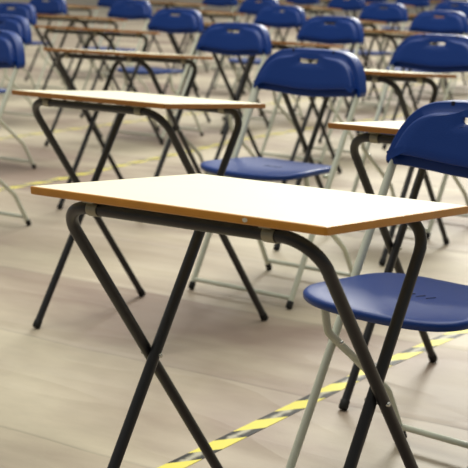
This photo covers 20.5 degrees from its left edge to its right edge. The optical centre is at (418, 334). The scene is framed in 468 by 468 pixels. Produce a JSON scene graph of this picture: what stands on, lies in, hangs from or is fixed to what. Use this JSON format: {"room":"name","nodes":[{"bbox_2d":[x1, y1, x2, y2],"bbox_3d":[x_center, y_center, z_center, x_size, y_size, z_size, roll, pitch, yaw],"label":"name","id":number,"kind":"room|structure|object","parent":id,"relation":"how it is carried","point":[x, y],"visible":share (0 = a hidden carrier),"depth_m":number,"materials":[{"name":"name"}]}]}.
{"room":"exam hall","nodes":[
{"label":"exam hall","id":0,"kind":"room"},
{"bbox_2d":[0,0,467,467],"bbox_3d":[-5.280,-6.793,27.014,55.000,0.001,51.000,10,19,29],"label":"floor","id":1,"kind":"structure","parent":0,"point":[68,384],"depth_m":4.02,"materials":[{"name":"wood"}]},
{"bbox_2d":[0,30,31,225],"bbox_3d":[-1.885,-0.831,5.167,0.466,0.792,0.454,11,19,30],"label":"folding chair","id":2,"kind":"object","parent":1,"relation":"on","point":[12,52],"visible":1,"depth_m":5.12,"materials":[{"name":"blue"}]},
{"bbox_2d":[0,15,35,168],"bbox_3d":[-2.307,-1.262,6.634,0.466,0.792,0.454,11,19,30],"label":"folding chair","id":3,"kind":"object","parent":1,"relation":"on","point":[20,25],"visible":0.7,"depth_m":6.60,"materials":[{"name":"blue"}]},
{"bbox_2d":[0,2,36,116],"bbox_3d":[-2.894,-1.860,8.666,0.466,0.792,0.454,11,19,30],"label":"folding chair","id":4,"kind":"object","parent":1,"relation":"on","point":[26,10],"visible":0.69,"depth_m":8.65,"materials":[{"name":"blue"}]},
{"bbox_2d":[0,0,66,89],"bbox_3d":[-3.218,-2.417,10.575,0.466,0.792,0.454,11,19,30],"label":"folding chair","id":5,"kind":"object","parent":1,"relation":"on","point":[52,7],"visible":0.51,"depth_m":10.57,"materials":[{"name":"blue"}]},
{"bbox_2d":[25,4,102,83],"bbox_3d":[-3.318,-2.711,11.744,0.600,0.706,0.492,10,19,29],"label":"desk","id":6,"kind":"object","parent":1,"relation":"on","point":[71,7],"visible":0.38,"depth_m":11.72,"materials":[{"name":"grey paint"}]},
{"bbox_2d":[34,14,126,117],"bbox_3d":[-2.485,-1.977,9.252,0.600,0.706,0.492,10,19,29],"label":"desk","id":7,"kind":"object","parent":1,"relation":"on","point":[75,19],"visible":0.64,"depth_m":9.15,"materials":[{"name":"grey paint"}]},
{"bbox_2d":[34,25,163,151],"bbox_3d":[-1.910,-1.489,7.597,0.600,0.706,0.492,11,19,30],"label":"desk","id":8,"kind":"object","parent":1,"relation":"on","point":[93,32],"visible":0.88,"depth_m":7.49,"materials":[{"name":"grey paint"}]},
{"bbox_2d":[77,0,132,76],"bbox_3d":[-3.091,-2.961,12.462,0.466,0.792,0.454,11,19,30],"label":"folding chair","id":9,"kind":"object","parent":1,"relation":"on","point":[101,3],"visible":0.27,"depth_m":12.51,"materials":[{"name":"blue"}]},
{"bbox_2d":[82,0,151,104],"bbox_3d":[-2.368,-2.211,9.911,0.466,0.792,0.454,11,19,32],"label":"folding chair","id":10,"kind":"object","parent":1,"relation":"on","point":[140,9],"visible":0.72,"depth_m":9.93,"materials":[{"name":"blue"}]},
{"bbox_2d":[43,48,212,208],"bbox_3d":[-1.279,-0.918,5.658,0.600,0.706,0.492,10,18,29],"label":"desk","id":11,"kind":"object","parent":1,"relation":"on","point":[140,58],"visible":0.88,"depth_m":5.56,"materials":[{"name":"grey paint"}]},
{"bbox_2d":[12,90,267,345],"bbox_3d":[-0.821,-0.371,3.793,0.600,0.706,0.492,11,19,31],"label":"desk","id":12,"kind":"object","parent":1,"relation":"on","point":[134,102],"visible":0.85,"depth_m":3.71,"materials":[{"name":"beige laminate"}]},
{"bbox_2d":[117,8,203,139],"bbox_3d":[-1.649,-1.659,8.038,0.466,0.792,0.454,11,19,32],"label":"folding chair","id":13,"kind":"object","parent":1,"relation":"on","point":[188,20],"visible":0.88,"depth_m":8.03,"materials":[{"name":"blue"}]},
{"bbox_2d":[140,1,208,74],"bbox_3d":[-2.515,-3.029,12.887,0.600,0.706,0.492,10,19,29],"label":"desk","id":14,"kind":"object","parent":1,"relation":"on","point":[167,4],"visible":0.55,"depth_m":12.77,"materials":[{"name":"grey paint"}]},
{"bbox_2d":[156,9,245,98],"bbox_3d":[-1.829,-2.380,10.681,0.600,0.706,0.492,10,19,29],"label":"desk","id":15,"kind":"object","parent":1,"relation":"on","point":[203,13],"visible":0.57,"depth_m":10.63,"materials":[{"name":"grey paint"}]},
{"bbox_2d":[0,114,403,190],"bbox_3d":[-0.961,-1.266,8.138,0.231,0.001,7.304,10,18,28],"label":"tape","id":16,"kind":"object","parent":1,"relation":"on","point":[227,142],"visible":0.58,"depth_m":7.08,"materials":[{"name":"yellow plastic"}]},
{"bbox_2d":[182,0,237,70],"bbox_3d":[-2.205,-3.219,13.401,0.466,0.792,0.454,11,19,30],"label":"folding chair","id":17,"kind":"object","parent":1,"relation":"on","point":[217,3],"visible":0.44,"depth_m":13.44,"materials":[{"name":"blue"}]},
{"bbox_2d":[155,22,271,181],"bbox_3d":[-1.002,-1.101,6.145,0.466,0.792,0.454,11,19,32],"label":"folding chair","id":18,"kind":"object","parent":1,"relation":"on","point":[251,38],"visible":0.62,"depth_m":6.17,"materials":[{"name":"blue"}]},
{"bbox_2d":[167,23,268,134],"bbox_3d":[-1.363,-1.735,8.477,0.600,0.706,0.492,10,19,29],"label":"desk","id":19,"kind":"object","parent":1,"relation":"on","point":[206,25],"visible":0.27,"depth_m":8.44,"materials":[{"name":"grey paint"}]},
{"bbox_2d":[0,78,466,138],"bbox_3d":[-1.028,-1.926,10.418,0.072,0.001,7.300,10,19,30],"label":"tape","id":20,"kind":"object","parent":1,"relation":"on","point":[460,78],"visible":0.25,"depth_m":8.86,"materials":[{"name":"yellow plastic"}]},
{"bbox_2d":[213,0,279,89],"bbox_3d":[-1.514,-2.569,11.191,0.466,0.792,0.454,11,19,32],"label":"folding chair","id":21,"kind":"object","parent":1,"relation":"on","point":[250,7],"visible":0.31,"depth_m":11.24,"materials":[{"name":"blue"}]},
{"bbox_2d":[30,174,467,467],"bbox_3d":[-0.285,0.090,2.229,0.600,0.706,0.492,10,19,29],"label":"desk","id":22,"kind":"object","parent":1,"relation":"on","point":[268,212],"visible":1,"depth_m":2.10,"materials":[{"name":"beige laminate"}]},
{"bbox_2d":[231,0,292,58],"bbox_3d":[-1.752,-3.344,14.019,0.600,0.706,0.492,10,19,29],"label":"desk","id":23,"kind":"object","parent":1,"relation":"on","point":[238,1],"visible":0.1,"depth_m":13.88,"materials":[{"name":"grey paint"}]},
{"bbox_2d":[222,5,305,123],"bbox_3d":[-1.085,-1.918,8.964,0.466,0.792,0.454,11,19,32],"label":"folding chair","id":24,"kind":"object","parent":1,"relation":"on","point":[292,16],"visible":0.7,"depth_m":9.00,"materials":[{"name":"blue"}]},
{"bbox_2d":[188,48,366,308],"bbox_3d":[-0.469,-0.546,4.256,0.466,0.792,0.454,11,19,32],"label":"folding chair","id":25,"kind":"object","parent":1,"relation":"on","point":[337,73],"visible":0.82,"depth_m":4.25,"materials":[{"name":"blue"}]},
{"bbox_2d":[212,41,342,183],"bbox_3d":[-0.761,-1.189,6.622,0.600,0.706,0.492,10,19,29],"label":"desk","id":26,"kind":"object","parent":1,"relation":"on","point":[279,45],"visible":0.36,"depth_m":6.63,"materials":[{"name":"grey paint"}]},
{"bbox_2d":[270,0,318,61],"bbox_3d":[-1.431,-3.529,14.515,0.466,0.792,0.454,11,19,30],"label":"folding chair","id":27,"kind":"object","parent":1,"relation":"on","point":[298,2],"visible":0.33,"depth_m":14.54,"materials":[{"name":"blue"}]},
{"bbox_2d":[277,5,341,63],"bbox_3d":[-1.106,-2.813,12.216,0.600,0.706,0.492,10,19,29],"label":"desk","id":28,"kind":"object","parent":1,"relation":"on","point":[313,9],"visible":0.35,"depth_m":12.15,"materials":[{"name":"grey paint"}]},
{"bbox_2d":[260,16,364,163],"bbox_3d":[-0.600,-1.389,7.165,0.466,0.792,0.454,11,19,32],"label":"folding chair","id":29,"kind":"object","parent":1,"relation":"on","point":[346,30],"visible":0.63,"depth_m":7.19,"materials":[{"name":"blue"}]},
{"bbox_2d":[158,329,467,467],"bbox_3d":[0.110,-0.003,3.833,0.079,0.001,3.700,10,19,30],"label":"tape","id":30,"kind":"object","parent":1,"relation":"on","point":[196,455],"visible":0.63,"depth_m":3.12,"materials":[{"name":"yellow plastic"}]},
{"bbox_2d":[308,0,362,58],"bbox_3d":[-1.023,-3.672,15.192,0.600,0.706,0.492,10,19,29],"label":"desk","id":31,"kind":"object","parent":1,"relation":"on","point":[327,1],"visible":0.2,"depth_m":15.01,"materials":[{"name":"grey paint"}]},
{"bbox_2d":[294,17,386,117],"bbox_3d":[-0.607,-2.010,9.467,0.600,0.706,0.492,10,19,29],"label":"desk","id":32,"kind":"object","parent":1,"relation":"on","point":[369,23],"visible":0.44,"depth_m":9.38,"materials":[{"name":"grey paint"}]},
{"bbox_2d":[315,0,365,49],"bbox_3d":[-0.825,-3.008,12.747,0.466,0.792,0.454,11,19,32],"label":"folding chair","id":33,"kind":"object","parent":1,"relation":"on","point":[345,5],"visible":0.38,"depth_m":12.77,"materials":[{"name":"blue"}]},
{"bbox_2d":[340,0,386,50],"bbox_3d":[-0.691,-3.861,15.704,0.466,0.792,0.454,11,19,30],"label":"folding chair","id":34,"kind":"object","parent":1,"relation":"on","point":[366,1],"visible":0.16,"depth_m":15.72,"materials":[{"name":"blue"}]},
{"bbox_2d":[273,69,455,265],"bbox_3d":[-0.225,-0.683,4.904,0.600,0.706,0.492,10,18,28],"label":"desk","id":35,"kind":"object","parent":1,"relation":"on","point":[387,77],"visible":0.59,"depth_m":4.86,"materials":[{"name":"grey paint"}]},
{"bbox_2d":[336,3,407,108],"bbox_3d":[-0.379,-2.224,10.062,0.466,0.792,0.454,11,19,32],"label":"folding chair","id":36,"kind":"object","parent":1,"relation":"on","point":[395,12],"visible":0.77,"depth_m":10.06,"materials":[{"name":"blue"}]},
{"bbox_2d":[318,29,427,148],"bbox_3d":[-0.291,-1.557,7.920,0.600,0.706,0.492,10,19,29],"label":"desk","id":37,"kind":"object","parent":1,"relation":"on","point":[367,32],"visible":0.47,"depth_m":7.79,"materials":[{"name":"grey paint"}]},
{"bbox_2d":[286,100,467,467],"bbox_3d":[0.023,-0.063,2.615,0.466,0.792,0.454,13,20,35],"label":"folding chair","id":38,"kind":"object","parent":1,"relation":"on","point":[434,137],"visible":0.85,"depth_m":2.68,"materials":[{"name":"blue plastic"}]},
{"bbox_2d":[352,3,414,66],"bbox_3d":[-0.413,-3.206,13.612,0.600,0.706,0.492,10,19,29],"label":"desk","id":39,"kind":"object","parent":1,"relation":"on","point":[399,29],"visible":0.2,"depth_m":13.56,"materials":[{"name":"grey paint"}]},
{"bbox_2d":[328,121,467,409],"bbox_3d":[0.144,-0.167,3.137,0.600,0.707,0.498,10,19,30],"label":"desk","id":40,"kind":"object","parent":1,"relation":"on","point":[374,129],"visible":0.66,"depth_m":3.16,"materials":[{"name":"black metal"}]},
{"bbox_2d":[378,7,425,50],"bbox_3d":[-0.192,-4.008,16.397,0.600,0.706,0.492,10,19,29],"label":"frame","id":41,"kind":"object","parent":1,"relation":"on","point":[425,7],"visible":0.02,"depth_m":16.41,"materials":[{"name":"grey paint"}]},
{"bbox_2d":[375,0,429,65],"bbox_3d":[-0.171,-3.405,14.153,0.466,0.792,0.454,11,19,32],"label":"folding chair","id":42,"kind":"object","parent":1,"relation":"on","point":[417,3],"visible":0.54,"depth_m":14.17,"materials":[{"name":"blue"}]},
{"bbox_2d":[367,14,447,103],"bbox_3d":[-0.092,-2.312,10.539,0.600,0.706,0.492,10,19,29],"label":"desk","id":43,"kind":"object","parent":1,"relation":"on","point":[411,17],"visible":0.21,"depth_m":10.57,"materials":[{"name":"grey paint"}]},
{"bbox_2d":[351,34,467,238],"bbox_3d":[-0.018,-0.853,5.343,0.466,0.792,0.454,11,19,32],"label":"folding chair","id":44,"kind":"object","parent":1,"relation":"on","point":[415,52],"visible":0.56,"depth_m":5.39,"materials":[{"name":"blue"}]},
{"bbox_2d":[381,10,467,120],"bbox_3d":[0.040,-1.737,8.400,0.466,0.792,0.454,11,19,32],"label":"folding chair","id":45,"kind":"object","parent":1,"relation":"on","point":[453,22],"visible":0.57,"depth_m":8.41,"materials":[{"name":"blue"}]},
{"bbox_2d":[408,1,467,94],"bbox_3d":[0.218,-2.498,11.042,0.466,0.792,0.454,11,19,32],"label":"folding chair","id":46,"kind":"object","parent":1,"relation":"on","point":[445,5],"visible":0.41,"depth_m":11.06,"materials":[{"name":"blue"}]},
{"bbox_2d":[420,0,467,42],"bbox_3d":[0.324,-3.591,14.983,0.600,0.706,0.492,10,19,29],"label":"desk","id":47,"kind":"object","parent":1,"relation":"on","point":[431,1],"visible":0.09,"depth_m":14.76,"materials":[{"name":"grey paint"}]},
{"bbox_2d":[433,34,457,99],"bbox_3d":[0.388,-1.862,9.011,0.600,0.706,0.492,10,19,29],"label":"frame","id":48,"kind":"object","parent":1,"relation":"on","point":[434,43],"visible":0.02,"depth_m":9.19,"materials":[{"name":"grey paint"}]},
{"bbox_2d":[444,34,466,84],"bbox_3d":[0.549,-2.610,11.607,0.600,0.706,0.492,10,19,29],"label":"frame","id":49,"kind":"object","parent":1,"relation":"on","point":[462,74],"visible":0.14,"depth_m":11.96,"materials":[{"name":"grey paint"}]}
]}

